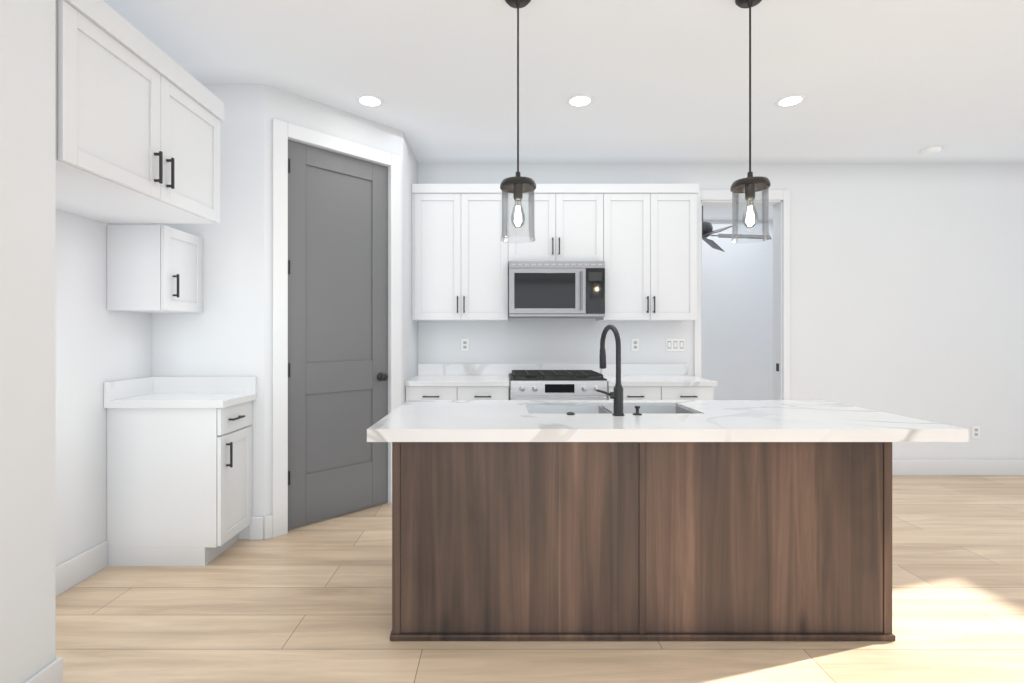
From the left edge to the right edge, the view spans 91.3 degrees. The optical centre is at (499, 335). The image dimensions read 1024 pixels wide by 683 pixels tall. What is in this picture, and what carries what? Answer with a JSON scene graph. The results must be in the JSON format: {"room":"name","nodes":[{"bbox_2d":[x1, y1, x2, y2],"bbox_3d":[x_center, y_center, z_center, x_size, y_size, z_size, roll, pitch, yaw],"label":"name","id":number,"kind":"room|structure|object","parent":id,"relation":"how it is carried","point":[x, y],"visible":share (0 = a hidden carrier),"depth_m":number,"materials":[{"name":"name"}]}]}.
{"room":"kitchen","nodes":[
{"label":"kitchen","id":0,"kind":"room"},
{"bbox_2d":[0,0,55,682],"bbox_3d":[-1.893,-0.150,-2.140,0.733,2.800,7.720,0,0,0],"label":"wall","id":1,"kind":"structure","parent":0,"point":[27,339],"depth_m":1.62,"materials":[{"name":"paint"}]},
{"bbox_2d":[24,657,62,682],"bbox_3d":[-1.521,1.180,-2.118,0.017,0.140,7.704,0,0,0],"label":"baseboard","id":2,"kind":"structure","parent":1,"relation":"attached to","point":[52,673],"depth_m":1.69,"materials":[{"name":"paint"}]},
{"bbox_2d":[56,209,151,565],"bbox_3d":[-2.200,-0.150,2.460,0.120,2.800,1.480,0,0,0],"label":"wall","id":3,"kind":"structure","parent":0,"point":[98,344],"depth_m":2.58,"materials":[{"name":"paint"}]},
{"bbox_2d":[56,541,107,595],"bbox_3d":[-2.133,1.180,2.218,0.014,0.140,0.996,0,0,0],"label":"baseboard","id":4,"kind":"structure","parent":3,"relation":"attached to","point":[76,570],"depth_m":2.54,"materials":[{"name":"paint"}]},
{"bbox_2d":[56,0,223,222],"bbox_3d":[-1.810,-0.940,2.232,0.653,0.660,0.993,0,0,0],"label":"upper cabinet","id":5,"kind":"object","parent":3,"relation":"attached to","point":[139,116],"visible":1,"depth_m":2.10,"materials":[{"name":"paint"}]},
{"bbox_2d":[107,225,202,312],"bbox_3d":[-1.966,-0.372,2.900,0.343,0.465,0.355,0,0,0],"label":"upper cabinet","id":6,"kind":"object","parent":3,"relation":"attached to","point":[154,268],"visible":1,"depth_m":2.72,"materials":[{"name":"paint"}]},
{"bbox_2d":[152,84,417,538],"bbox_3d":[-1.438,-0.150,3.790,1.404,2.800,1.420,0,0,0],"label":"wall","id":7,"kind":"structure","parent":0,"point":[227,332],"depth_m":3.08,"materials":[{"name":"paint"}]},
{"bbox_2d":[272,118,400,537],"bbox_3d":[-1.121,-0.050,3.481,0.938,2.600,0.138,0,0,-45],"label":"door frame","id":8,"kind":"structure","parent":7,"relation":"attached to","point":[283,132],"depth_m":3.16,"materials":[{"name":"paint"}]},
{"bbox_2d":[288,140,387,528],"bbox_3d":[-1.105,-0.009,3.467,0.576,2.494,0.572,0,0,0],"label":"pantry door","id":9,"kind":"structure","parent":7,"relation":"in","point":[337,310],"depth_m":3.44,"materials":[{"name":"grey paint"}]},
{"bbox_2d":[56,475,1023,682],"bbox_3d":[1.050,1.300,-0.790,8.100,0.100,10.820,0,0,0],"label":"floor","id":10,"kind":"structure","parent":0,"point":[310,603],"depth_m":2.15,"materials":[{"name":"brown wood"}]},
{"bbox_2d":[104,377,256,565],"bbox_3d":[-1.812,0.750,2.889,0.649,1.000,0.377,0,0,0],"label":"base cabinet","id":11,"kind":"object","parent":10,"relation":"on","point":[179,471],"visible":1,"depth_m":2.72,"materials":[{"name":"paint"}]},
{"bbox_2d":[406,388,508,400],"bbox_3d":[-0.333,0.820,4.190,0.800,0.860,0.615,0,0,0],"label":"base cabinet","id":12,"kind":"object","parent":10,"relation":"on","point":[411,393],"depth_m":3.88,"materials":[{"name":"paint"}]},
{"bbox_2d":[405,376,508,387],"bbox_3d":[-0.330,0.370,4.181,0.805,0.040,0.632,0,0,0],"label":"countertop","id":13,"kind":"structure","parent":12,"relation":"on","point":[417,381],"depth_m":3.88,"materials":[{"name":"white stone"}]},
{"bbox_2d":[509,370,606,399],"bbox_3d":[0.455,0.775,4.143,0.750,0.950,0.657,0,0,0],"label":"range","id":14,"kind":"object","parent":10,"relation":"on","point":[555,384],"visible":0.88,"depth_m":3.87,"materials":[{"name":"silver metal"}]},
{"bbox_2d":[383,441,902,640],"bbox_3d":[0.584,0.840,2.483,2.072,0.820,0.874,0,0,0],"label":"kitchen island","id":15,"kind":"object","parent":10,"relation":"on","point":[617,518],"depth_m":2.06,"materials":[{"name":"brown wood"}]},
{"bbox_2d":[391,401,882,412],"bbox_3d":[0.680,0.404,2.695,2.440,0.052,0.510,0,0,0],"label":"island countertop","id":16,"kind":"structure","parent":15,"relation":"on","point":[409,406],"depth_m":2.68,"materials":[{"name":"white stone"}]},
{"bbox_2d":[527,405,694,412],"bbox_3d":[0.571,0.512,2.640,0.859,0.236,0.399,0,0,0],"label":"sink","id":17,"kind":"object","parent":16,"relation":"in","point":[530,408],"depth_m":2.84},
{"bbox_2d":[367,413,968,440],"bbox_3d":[0.680,0.404,2.235,2.440,0.052,0.410,0,0,0],"label":"island countertop","id":18,"kind":"structure","parent":15,"relation":"on","point":[396,426],"depth_m":2.07,"materials":[{"name":"white stone"}]},
{"bbox_2d":[607,384,713,399],"bbox_3d":[1.250,0.820,4.190,0.818,0.860,0.615,0,0,0],"label":"base cabinet","id":19,"kind":"object","parent":10,"relation":"on","point":[628,393],"depth_m":3.88,"materials":[{"name":"paint"}]},
{"bbox_2d":[603,376,716,387],"bbox_3d":[1.258,0.370,4.181,0.842,0.040,0.632,0,0,0],"label":"countertop","id":20,"kind":"structure","parent":19,"relation":"on","point":[626,381],"depth_m":3.88,"materials":[{"name":"white stone"}]},
{"bbox_2d":[103,0,1023,219],"bbox_3d":[1.050,-1.600,0.400,8.100,0.100,13.200,0,0,0],"label":"ceiling","id":21,"kind":"structure","parent":0,"point":[872,81],"depth_m":2.93,"materials":[{"name":"paint"}]},
{"bbox_2d":[356,94,383,107],"bbox_3d":[-0.858,-1.547,3.300,0.176,0.006,0.176,0,0,0],"label":"recessed light","id":22,"kind":"object","parent":21,"relation":"in","point":[372,101],"visible":1,"depth_m":3.29,"materials":[{"name":"paint"}]},
{"bbox_2d":[500,0,535,242],"bbox_3d":[0.082,-0.993,2.280,0.164,1.113,0.164,0,0,0],"label":"pendant light","id":23,"kind":"object","parent":21,"relation":"hanging from","point":[517,185],"visible":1,"depth_m":2.28,"materials":[{"name":"clear glass"}]},
{"bbox_2d":[567,94,593,107],"bbox_3d":[0.528,-1.547,3.300,0.176,0.006,0.176,0,0,0],"label":"recessed light","id":24,"kind":"object","parent":21,"relation":"in","point":[578,101],"visible":1,"depth_m":3.29,"materials":[{"name":"paint"}]},
{"bbox_2d":[702,206,770,251],"bbox_3d":[2.298,-1.296,5.656,1.367,0.507,1.316,0,0,0],"label":"ceiling fan","id":25,"kind":"object","parent":21,"relation":"hanging from","point":[707,229],"visible":0.46,"depth_m":5.60,"materials":[{"name":"black metal"}]},
{"bbox_2d":[730,0,769,242],"bbox_3d":[1.139,-0.993,2.280,0.164,1.113,0.164,0,0,0],"label":"pendant light","id":26,"kind":"object","parent":21,"relation":"hanging from","point":[750,185],"visible":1,"depth_m":2.28,"materials":[{"name":"clear glass"}]},
{"bbox_2d":[775,94,805,107],"bbox_3d":[1.914,-1.547,3.300,0.176,0.006,0.176,0,0,0],"label":"recessed light","id":27,"kind":"object","parent":21,"relation":"in","point":[787,101],"visible":1,"depth_m":3.29,"materials":[{"name":"paint"}]},
{"bbox_2d":[921,147,940,155],"bbox_3d":[3.580,-1.532,4.160,0.132,0.035,0.132,0,0,0],"label":"smoke detector","id":28,"kind":"object","parent":21,"relation":"attached to","point":[930,151],"visible":0.96,"depth_m":4.13,"materials":[{"name":"plastic"}]},
{"bbox_2d":[418,164,1023,459],"bbox_3d":[2.080,-0.150,4.560,5.880,2.800,0.120,0,0,0],"label":"wall","id":29,"kind":"structure","parent":0,"point":[906,290],"depth_m":4.50,"materials":[{"name":"paint"}]},
{"bbox_2d":[412,184,515,320],"bbox_3d":[-0.303,-0.699,4.334,0.860,1.132,0.327,0,0,0],"label":"upper cabinet","id":30,"kind":"object","parent":29,"relation":"attached to","point":[460,259],"depth_m":4.18,"materials":[{"name":"paint"}]},
{"bbox_2d":[461,338,468,350],"bbox_3d":[-0.315,0.080,4.496,0.072,0.116,0.007,0,0,0],"label":"electrical outlet","id":31,"kind":"object","parent":29,"relation":"attached to","point":[464,344],"visible":1,"depth_m":4.49,"materials":[{"name":"plastic"}]},
{"bbox_2d":[417,364,688,375],"bbox_3d":[0.473,0.300,4.487,2.412,0.100,0.020,0,0,0],"label":"backsplash","id":32,"kind":"structure","parent":29,"relation":"attached to","point":[423,369],"depth_m":4.48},
{"bbox_2d":[516,184,603,260],"bbox_3d":[0.465,-0.941,4.334,0.795,0.648,0.327,0,0,0],"label":"upper cabinet","id":33,"kind":"object","parent":29,"relation":"attached to","point":[569,218],"depth_m":4.18,"materials":[{"name":"paint"}]},
{"bbox_2d":[508,261,604,317],"bbox_3d":[0.465,-0.385,4.267,0.785,0.454,0.452,0,0,0],"label":"microwave","id":34,"kind":"object","parent":33,"relation":"attached to","point":[556,289],"visible":1,"depth_m":4.08,"materials":[{"name":"silver metal"}]},
{"bbox_2d":[631,338,638,350],"bbox_3d":[1.215,0.080,4.496,0.072,0.116,0.007,0,0,0],"label":"electrical outlet","id":35,"kind":"object","parent":29,"relation":"attached to","point":[634,344],"visible":1,"depth_m":4.49,"materials":[{"name":"plastic"}]},
{"bbox_2d":[596,184,698,320],"bbox_3d":[1.222,-0.699,4.334,0.841,1.132,0.327,0,0,0],"label":"upper cabinet","id":36,"kind":"object","parent":29,"relation":"attached to","point":[640,240],"depth_m":4.18,"materials":[{"name":"paint"}]},
{"bbox_2d":[666,338,684,350],"bbox_3d":[1.575,0.080,4.495,0.165,0.116,0.008,0,0,0],"label":"light switch","id":37,"kind":"object","parent":29,"relation":"attached to","point":[675,344],"visible":1,"depth_m":4.49,"materials":[{"name":"plastic"}]},
{"bbox_2d":[694,190,789,399],"bbox_3d":[2.170,-0.029,4.556,0.856,2.558,0.148,0,0,0],"label":"door frame","id":38,"kind":"structure","parent":29,"relation":"attached to","point":[779,201],"depth_m":4.49,"materials":[{"name":"paint"}]},
{"bbox_2d":[892,460,1023,474],"bbox_3d":[3.730,1.180,4.491,2.260,0.140,0.018,0,0,0],"label":"baseboard","id":39,"kind":"structure","parent":29,"relation":"attached to","point":[899,467],"depth_m":4.49,"materials":[{"name":"paint"}]},
{"bbox_2d":[972,426,979,438],"bbox_3d":[4.275,0.864,4.496,0.072,0.116,0.007,0,0,0],"label":"electrical outlet","id":40,"kind":"object","parent":29,"relation":"attached to","point":[975,432],"visible":1,"depth_m":4.49,"materials":[{"name":"plastic"}]},
{"bbox_2d":[702,220,772,399],"bbox_3d":[2.550,-0.150,4.625,4.940,2.800,0.010,0,0,0],"label":"wall","id":41,"kind":"structure","parent":0,"point":[737,320],"depth_m":4.60,"materials":[{"name":"paint"}]}
]}

